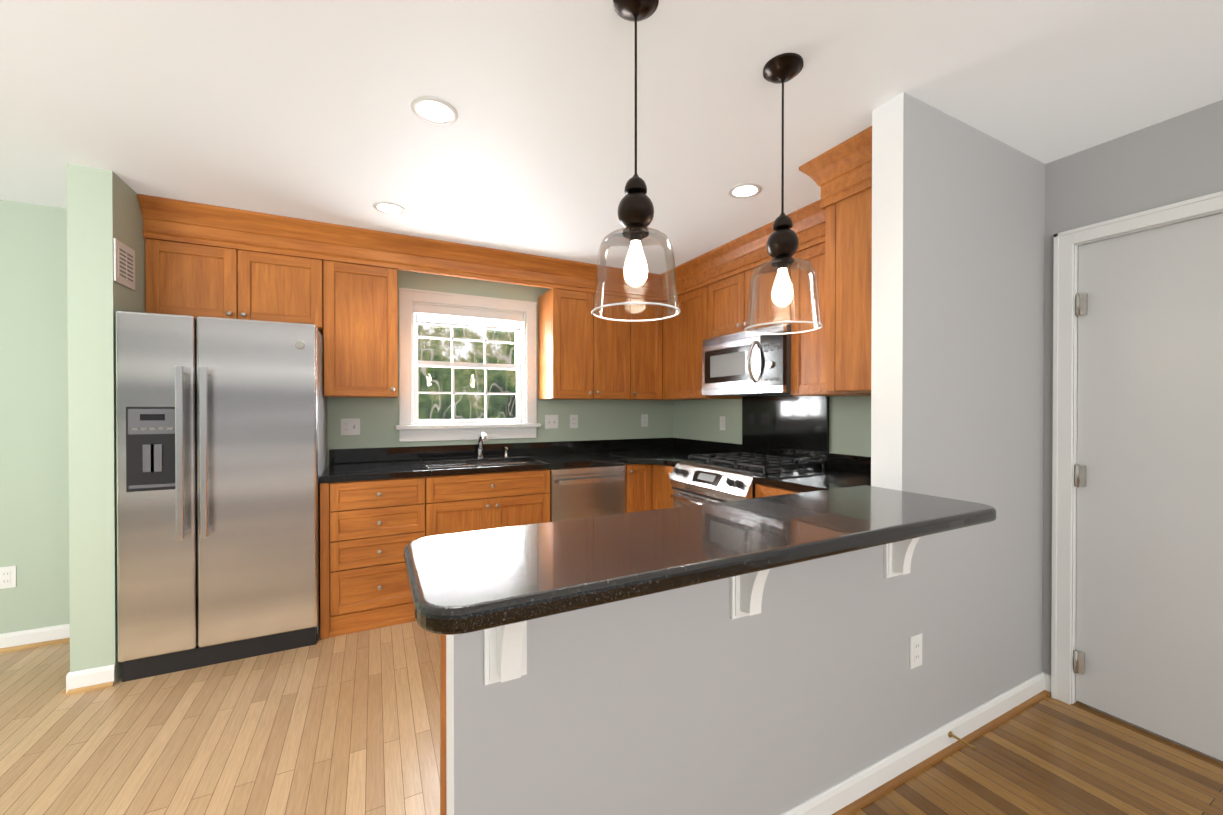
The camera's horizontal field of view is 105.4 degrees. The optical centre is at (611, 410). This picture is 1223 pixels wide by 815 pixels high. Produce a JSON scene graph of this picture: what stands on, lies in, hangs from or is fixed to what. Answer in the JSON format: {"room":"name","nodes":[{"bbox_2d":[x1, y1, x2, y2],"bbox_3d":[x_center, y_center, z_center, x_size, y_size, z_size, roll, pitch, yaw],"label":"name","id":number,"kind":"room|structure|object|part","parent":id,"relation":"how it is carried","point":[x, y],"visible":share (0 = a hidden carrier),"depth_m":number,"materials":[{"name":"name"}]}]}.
{"room":"kitchen","nodes":[
{"label":"kitchen","id":0,"kind":"room"},
{"bbox_2d":[66,163,144,683],"bbox_3d":[-2.550,0.079,2.449,0.150,2.400,0.680,0,0,-27],"label":"wall","id":1,"kind":"structure","parent":0,"point":[103,208],"depth_m":2.15,"materials":[{"name":"green paint"}]},
{"bbox_2d":[62,672,69,693],"bbox_3d":[-2.629,1.234,2.416,0.027,0.092,0.680,0,0,-27],"label":"baseboard","id":2,"kind":"structure","parent":1,"relation":"attached to","point":[66,689],"depth_m":2.11,"materials":[{"name":"white wood"}]},
{"bbox_2d":[67,664,114,695],"bbox_3d":[-2.390,1.235,2.141,0.150,0.092,0.027,0,0,-27],"label":"baseboard","id":3,"kind":"structure","parent":1,"relation":"attached to","point":[91,679],"depth_m":2.14,"materials":[{"name":"white wood"}]},
{"bbox_2d":[113,238,134,289],"bbox_3d":[-2.371,-0.710,2.272,0.012,0.200,0.200,0,0,-27],"label":"air vent","id":4,"kind":"object","parent":1,"relation":"in","point":[124,264],"visible":1,"depth_m":2.25,"materials":[{"name":"white"}]},
{"bbox_2d":[0,200,672,633],"bbox_3d":[-1.915,0.075,3.239,6.300,2.400,0.150,0,0,-27],"label":"wall","id":5,"kind":"structure","parent":0,"point":[34,501],"depth_m":2.55,"materials":[{"name":"green paint"}]},
{"bbox_2d":[0,566,16,588],"bbox_3d":[-3.228,0.889,2.485,0.070,0.114,0.008,0,0,-27],"label":"electrical outlet","id":6,"kind":"object","parent":5,"relation":"attached to","point":[8,577],"visible":1,"depth_m":2.49,"materials":[{"name":"white plastic"}]},
{"bbox_2d":[0,624,69,652],"bbox_3d":[-3.679,1.235,2.248,2.050,0.092,0.027,0,0,-27],"label":"baseboard","id":7,"kind":"structure","parent":5,"relation":"attached to","point":[30,638],"depth_m":2.53,"materials":[{"name":"white wood"}]},
{"bbox_2d":[145,238,400,397],"bbox_3d":[-2.011,-0.604,2.903,1.224,1.032,0.347,0,0,-27],"label":"upper cabinet","id":8,"kind":"object","parent":5,"relation":"attached to","point":[349,311],"depth_m":2.80,"materials":[{"name":"brown wood"}]},
{"bbox_2d":[137,194,660,300],"bbox_3d":[-1.004,-1.022,3.176,3.268,0.202,0.078,0,0,-27],"label":"crown molding","id":9,"kind":"structure","parent":8,"relation":"attached to","point":[168,219],"depth_m":2.90,"materials":[{"name":"brown wood"}]},
{"bbox_2d":[341,418,359,434],"bbox_3d":[-1.797,0.110,3.206,0.116,0.114,0.015,0,0,-27],"label":"electrical outlet","id":10,"kind":"object","parent":5,"relation":"attached to","point":[350,426],"visible":1,"depth_m":3.21,"materials":[{"name":"white plastic"}]},
{"bbox_2d":[395,288,540,441],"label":"window","id":11,"kind":"structure","parent":5,"relation":"in","point":[469,372],"depth_m":3.75,"materials":[{"name":"white wood"}]},
{"bbox_2d":[413,304,522,367],"bbox_3d":[-1.091,-0.566,3.615,0.819,0.436,0.062,0,0,-27],"label":"sash","id":12,"kind":"object","parent":11,"relation":"attached to","point":[429,314],"depth_m":3.60,"materials":[{"name":"white wood"}]},
{"bbox_2d":[404,270,560,399],"bbox_3d":[-0.994,-0.607,3.422,1.180,1.032,0.347,0,0,-27],"label":"upper cabinet","id":13,"kind":"object","parent":5,"relation":"attached to","point":[549,303],"depth_m":3.55,"materials":[{"name":"brown wood"}]},
{"bbox_2d":[545,415,557,428],"bbox_3d":[-0.496,0.091,3.868,0.116,0.114,0.015,0,0,-27],"label":"light switch","id":14,"kind":"object","parent":5,"relation":"attached to","point":[551,421],"visible":1,"depth_m":3.87,"materials":[{"name":"white plastic"}]},
{"bbox_2d":[570,415,577,427],"bbox_3d":[-0.319,0.090,3.963,0.070,0.114,0.008,0,0,-27],"label":"electrical outlet","id":15,"kind":"object","parent":5,"relation":"attached to","point":[573,421],"visible":1,"depth_m":3.96,"materials":[{"name":"white plastic"}]},
{"bbox_2d":[561,289,640,399],"bbox_3d":[-0.196,-0.610,3.828,0.733,1.032,0.347,0,0,-27],"label":"upper cabinet","id":16,"kind":"object","parent":5,"relation":"attached to","point":[601,358],"depth_m":3.69,"materials":[{"name":"brown wood"}]},
{"bbox_2d":[641,414,647,426],"bbox_3d":[0.304,0.088,4.280,0.070,0.114,0.008,0,0,-27],"label":"electrical outlet","id":17,"kind":"object","parent":5,"relation":"attached to","point":[644,420],"visible":1,"depth_m":4.28,"materials":[{"name":"white plastic"}]},
{"bbox_2d":[641,299,663,399],"bbox_3d":[0.188,-0.611,4.024,0.369,1.032,0.347,0,0,-27],"label":"upper cabinet","id":18,"kind":"object","parent":5,"relation":"attached to","point":[651,331],"depth_m":3.92,"materials":[{"name":"brown wood"}]},
{"bbox_2d":[0,621,1222,814],"bbox_3d":[-0.348,1.318,0.172,6.300,0.050,7.050,0,0,-27],"label":"floor","id":19,"kind":"structure","parent":0,"point":[347,724],"depth_m":1.76,"materials":[{"name":"brown wood"}]},
{"bbox_2d":[116,310,326,681],"bbox_3d":[-2.098,0.401,2.630,0.796,1.755,0.752,0,0,-27],"label":"refrigerator","id":20,"kind":"object","parent":19,"relation":"on","point":[221,435],"visible":0.98,"depth_m":2.34,"materials":[{"name":"grey metal"}]},
{"bbox_2d":[320,462,673,638],"bbox_3d":[-0.711,0.838,3.242,2.215,0.874,0.940,0,0,-27],"label":"base cabinet","id":21,"kind":"object","parent":19,"relation":"on","point":[370,530],"visible":0.58,"depth_m":2.49,"materials":[{"name":"brown wood"}]},
{"bbox_2d":[320,395,870,491],"bbox_3d":[-0.080,0.280,2.649,2.803,0.767,2.566,0,0,-27],"label":"countertop","id":22,"kind":"structure","parent":21,"relation":"on","point":[791,426],"depth_m":3.27,"materials":[{"name":"black stone"}]},
{"bbox_2d":[428,462,527,468],"bbox_3d":[-0.911,0.493,3.287,0.758,0.184,0.398,0,0,-27],"label":"sink","id":23,"kind":"object","parent":22,"relation":"in","point":[456,463],"depth_m":3.42,"materials":[{"name":"silver metal"}]},
{"bbox_2d":[476,432,487,457],"bbox_3d":[-0.962,0.257,3.463,0.056,0.202,0.231,0,0,-27],"label":"faucet","id":24,"kind":"object","parent":22,"relation":"on","point":[480,447],"depth_m":3.51,"materials":[{"name":"silver metal"}]},
{"bbox_2d":[550,464,625,521],"bbox_3d":[-0.283,0.837,3.603,0.585,0.872,0.670,0,0,-27],"label":"dishwasher","id":25,"kind":"object","parent":19,"relation":"on","point":[583,492],"visible":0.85,"depth_m":3.33,"materials":[{"name":"grey metal"}]},
{"bbox_3d":[-0.142,0.479,3.324,0.579,0.061,0.048,0,0,-27],"label":"handle","id":26,"kind":"part","parent":25,"relation":"part of","materials":[{"name":"silver metal"}]},
{"bbox_2d":[669,452,826,506],"bbox_3d":[0.857,0.797,3.078,0.703,0.958,0.756,0,0,-27],"label":"range","id":27,"kind":"object","parent":19,"relation":"on","point":[719,477],"visible":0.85,"depth_m":2.95,"materials":[{"name":"grey metal"}]},
{"bbox_2d":[687,452,826,474],"bbox_3d":[0.931,0.345,3.114,0.535,0.054,0.756,0,0,-27],"label":"cooktop","id":28,"kind":"object","parent":27,"relation":"in","point":[761,464],"depth_m":2.98,"materials":[{"name":"black metal"}]},
{"bbox_2d":[755,484,801,497],"bbox_3d":[1.264,0.843,2.377,0.656,0.874,0.850,0,0,-27],"label":"base cabinet","id":29,"kind":"object","parent":19,"relation":"on","point":[761,490],"visible":0.04,"depth_m":2.53,"materials":[{"name":"brown wood"}]},
{"bbox_2d":[0,0,1222,273],"bbox_3d":[-0.348,-1.132,0.158,6.300,0.050,7.050,0,0,-27],"label":"ceiling","id":30,"kind":"structure","parent":0,"point":[296,108],"depth_m":1.65,"materials":[{"name":"white paint"}]},
{"bbox_2d":[373,202,405,214],"bbox_3d":[-1.228,-1.118,2.577,0.164,0.006,0.164,0,0,-27],"label":"recessed light","id":31,"kind":"object","parent":30,"relation":"in","point":[390,208],"visible":1,"depth_m":2.58,"materials":[{"name":"white"}]},
{"bbox_2d":[411,96,457,124],"bbox_3d":[-0.658,-1.113,1.734,0.164,0.006,0.164,0,0,-27],"label":"recessed light","id":32,"kind":"object","parent":30,"relation":"in","point":[434,110],"visible":1,"depth_m":1.73,"materials":[{"name":"white"}]},
{"bbox_2d":[592,0,679,321],"bbox_3d":[0.066,-0.688,1.264,0.241,0.849,0.241,0,0,-27],"label":"pendant light","id":33,"kind":"object","parent":30,"relation":"hanging from","point":[635,212],"visible":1,"depth_m":1.25,"materials":[{"name":"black glass"}]},
{"bbox_3d":[0.066,-0.370,1.266,0.241,0.212,0.241,0,0,-27],"label":"lamp shade","id":34,"kind":"part","parent":33,"relation":"part of","materials":[{"name":"clear glass"}]},
{"bbox_3d":[0.066,-0.398,1.265,0.067,0.121,0.067,0,0,-27],"label":"bulb","id":35,"kind":"part","parent":33,"relation":"part of","materials":[{"name":"white glass"}]},
{"bbox_2d":[728,183,761,198],"bbox_3d":[0.679,-1.117,2.370,0.164,0.006,0.164,0,0,-27],"label":"recessed light","id":36,"kind":"object","parent":30,"relation":"attached to","point":[744,190],"visible":1,"depth_m":2.36,"materials":[{"name":"white plastic"}]},
{"bbox_2d":[744,53,822,334],"bbox_3d":[0.556,-0.690,1.513,0.241,0.849,0.241,0,0,-27],"label":"pendant light","id":37,"kind":"object","parent":30,"relation":"hanging from","point":[782,244],"visible":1,"depth_m":1.50,"materials":[{"name":"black glass"}]},
{"bbox_3d":[0.556,-0.400,1.515,0.067,0.121,0.067,0,0,-27],"label":"bulb","id":38,"kind":"part","parent":37,"relation":"part of","materials":[{"name":"white glass"}]},
{"bbox_3d":[0.556,-0.371,1.515,0.241,0.212,0.241,0,0,-27],"label":"lamp shade","id":39,"kind":"part","parent":37,"relation":"part of","materials":[{"name":"clear glass"}]},
{"bbox_2d":[446,92,1044,814],"bbox_3d":[0.796,0.085,1.587,2.570,2.400,0.115,0,0,-27],"label":"wall","id":40,"kind":"structure","parent":0,"point":[800,688],"depth_m":1.62,"materials":[{"name":"grey paint"}]},
{"bbox_2d":[440,634,446,814],"bbox_3d":[0.282,0.804,1.410,1.523,0.964,0.027,0,0,-27],"label":"peninsula panel","id":41,"kind":"object","parent":40,"relation":"attached to","point":[443,807],"visible":0.06,"depth_m":1.06,"materials":[{"name":"brown wood"}]},
{"bbox_2d":[484,621,526,684],"bbox_3d":[-0.184,0.449,0.913,0.090,0.248,0.199,0,0,-27],"label":"corbel","id":42,"kind":"object","parent":40,"relation":"attached to","point":[505,653],"visible":0.48,"depth_m":0.96,"materials":[{"name":"white wood"}]},
{"bbox_2d":[404,485,996,634],"bbox_3d":[0.346,0.302,1.202,1.598,0.040,0.445,0,0,-27],"label":"bar","id":43,"kind":"object","parent":40,"relation":"on","point":[468,582],"visible":1,"depth_m":0.97,"materials":[{"name":"black stone"}]},
{"bbox_2d":[730,569,769,619],"bbox_3d":[0.411,0.448,1.216,0.090,0.248,0.199,0,0,-27],"label":"corbel","id":44,"kind":"object","parent":40,"relation":"attached to","point":[746,592],"visible":0.48,"depth_m":1.26,"materials":[{"name":"white wood"}]},
{"bbox_2d":[883,537,919,577],"bbox_3d":[1.014,0.446,1.523,0.090,0.248,0.199,0,0,-27],"label":"corbel","id":45,"kind":"object","parent":40,"relation":"attached to","point":[897,557],"visible":0.35,"depth_m":1.57,"materials":[{"name":"white wood"}]},
{"bbox_2d":[780,671,1046,814],"bbox_3d":[0.828,1.239,1.530,2.570,0.092,0.027,0,0,-27],"label":"baseboard","id":46,"kind":"structure","parent":40,"relation":"attached to","point":[855,792],"depth_m":1.67,"materials":[{"name":"white wood"}]},
{"bbox_2d":[909,633,921,668],"bbox_3d":[1.096,0.864,1.675,0.070,0.114,0.008,0,0,-27],"label":"outlet","id":47,"kind":"object","parent":40,"relation":"attached to","point":[915,651],"visible":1,"depth_m":1.67,"materials":[{"name":"white plastic"}]},
{"bbox_2d":[948,731,975,749],"bbox_3d":[1.297,1.222,1.722,0.022,0.021,0.084,0,0,-27],"label":"doorstop","id":48,"kind":"object","parent":40,"relation":"attached to","point":[950,735],"visible":1,"depth_m":1.73,"materials":[{"name":"gold metal"}]},
{"bbox_2d":[673,395,870,456],"bbox_3d":[1.340,0.074,3.371,0.380,2.400,2.570,0,0,-27],"label":"wall","id":49,"kind":"structure","parent":0,"point":[849,425],"depth_m":3.64,"materials":[{"name":"green paint"}]},
{"bbox_2d":[663,300,670,399],"bbox_3d":[0.639,-0.610,3.934,0.347,1.032,0.258,0,0,-27],"label":"upper cabinet","id":50,"kind":"object","parent":49,"relation":"attached to","point":[666,322],"depth_m":3.90,"materials":[{"name":"brown wood"}]},
{"bbox_2d":[671,286,742,399],"bbox_3d":[0.766,-0.609,3.686,0.347,1.032,0.416,0,0,-27],"label":"upper cabinet","id":51,"kind":"object","parent":49,"relation":"attached to","point":[688,328],"depth_m":3.63,"materials":[{"name":"brown wood"}]},
{"bbox_2d":[720,416,725,429],"bbox_3d":[0.906,0.101,3.795,0.008,0.114,0.070,0,0,-27],"label":"electrical outlet","id":52,"kind":"object","parent":49,"relation":"attached to","point":[722,422],"visible":1,"depth_m":3.79,"materials":[{"name":"white plastic"}]},
{"bbox_2d":[707,267,790,338],"bbox_3d":[1.034,-0.823,3.159,0.347,0.597,0.760,0,0,-27],"label":"upper cabinet","id":53,"kind":"object","parent":49,"relation":"attached to","point":[715,309],"depth_m":3.13,"materials":[{"name":"brown wood"}]},
{"bbox_2d":[661,199,825,301],"bbox_3d":[0.849,-1.021,3.053,0.078,0.202,1.800,0,0,-27],"label":"crown molding","id":54,"kind":"structure","parent":53,"relation":"attached to","point":[746,252],"depth_m":3.05,"materials":[{"name":"brown wood"}]},
{"bbox_2d":[702,323,790,395],"bbox_3d":[0.977,-0.312,3.133,0.474,0.405,0.756,0,0,-27],"label":"over-the-range microwave","id":55,"kind":"object","parent":53,"relation":"attached to","point":[744,363],"visible":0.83,"depth_m":2.97,"materials":[{"name":"grey metal"}]},
{"bbox_3d":[0.844,-0.309,3.046,0.048,0.310,0.721,0,0,-27],"label":"glass","id":56,"kind":"part","parent":55,"relation":"part of","materials":[{"name":"silver"}]},
{"bbox_3d":[0.871,-0.306,2.897,0.073,0.267,0.021,0,0,-27],"label":"handle","id":57,"kind":"part","parent":55,"relation":"part of","materials":[{"name":"silver metal"}]},
{"bbox_2d":[791,242,834,396],"bbox_3d":[1.296,-0.603,2.646,0.347,1.032,0.389,0,0,-27],"label":"upper cabinet","id":58,"kind":"object","parent":49,"relation":"attached to","point":[807,348],"depth_m":2.64,"materials":[{"name":"brown wood"}]},
{"bbox_2d":[825,187,871,392],"bbox_3d":[1.357,-0.600,2.119,0.717,1.032,0.324,0,0,-27],"label":"upper cabinet","id":59,"kind":"object","parent":49,"relation":"attached to","point":[848,281],"visible":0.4,"depth_m":2.00,"materials":[{"name":"brown wood"}]},
{"bbox_2d":[799,126,871,209],"bbox_3d":[1.303,-1.016,2.135,0.794,0.202,0.404,0,0,-27],"label":"crown molding","id":60,"kind":"structure","parent":59,"relation":"attached to","point":[840,172],"depth_m":1.98,"materials":[{"name":"brown wood"}]},
{"bbox_2d":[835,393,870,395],"bbox_3d":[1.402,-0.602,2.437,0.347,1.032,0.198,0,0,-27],"label":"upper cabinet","id":61,"kind":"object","parent":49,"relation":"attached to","point":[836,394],"depth_m":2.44,"materials":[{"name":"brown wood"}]},
{"bbox_2d":[1042,100,1222,703],"bbox_3d":[2.239,0.083,1.806,0.200,2.400,1.035,0,0,-27],"label":"wall","id":62,"kind":"structure","parent":0,"point":[1179,158],"depth_m":1.91,"materials":[{"name":"grey paint"}]},
{"bbox_2d":[1043,672,1050,696],"bbox_3d":[1.963,1.236,2.104,0.027,0.092,0.036,0,0,-27],"label":"baseboard","id":63,"kind":"structure","parent":62,"relation":"attached to","point":[1047,683],"depth_m":2.10,"materials":[{"name":"white wood"}]},
{"bbox_3d":[3.222,0.095,-0.123,0.200,2.400,3.295,0,0,-27],"label":"wall","id":64,"kind":"structure","parent":0,"visible":0},
{"bbox_2d":[1051,191,1222,760],"bbox_3d":[2.278,0.250,1.706,0.222,2.067,0.944,0,0,-27],"label":"door","id":65,"kind":"structure","parent":64,"relation":"in","point":[1137,504],"depth_m":1.86,"materials":[{"name":"grey paint"}]}
]}

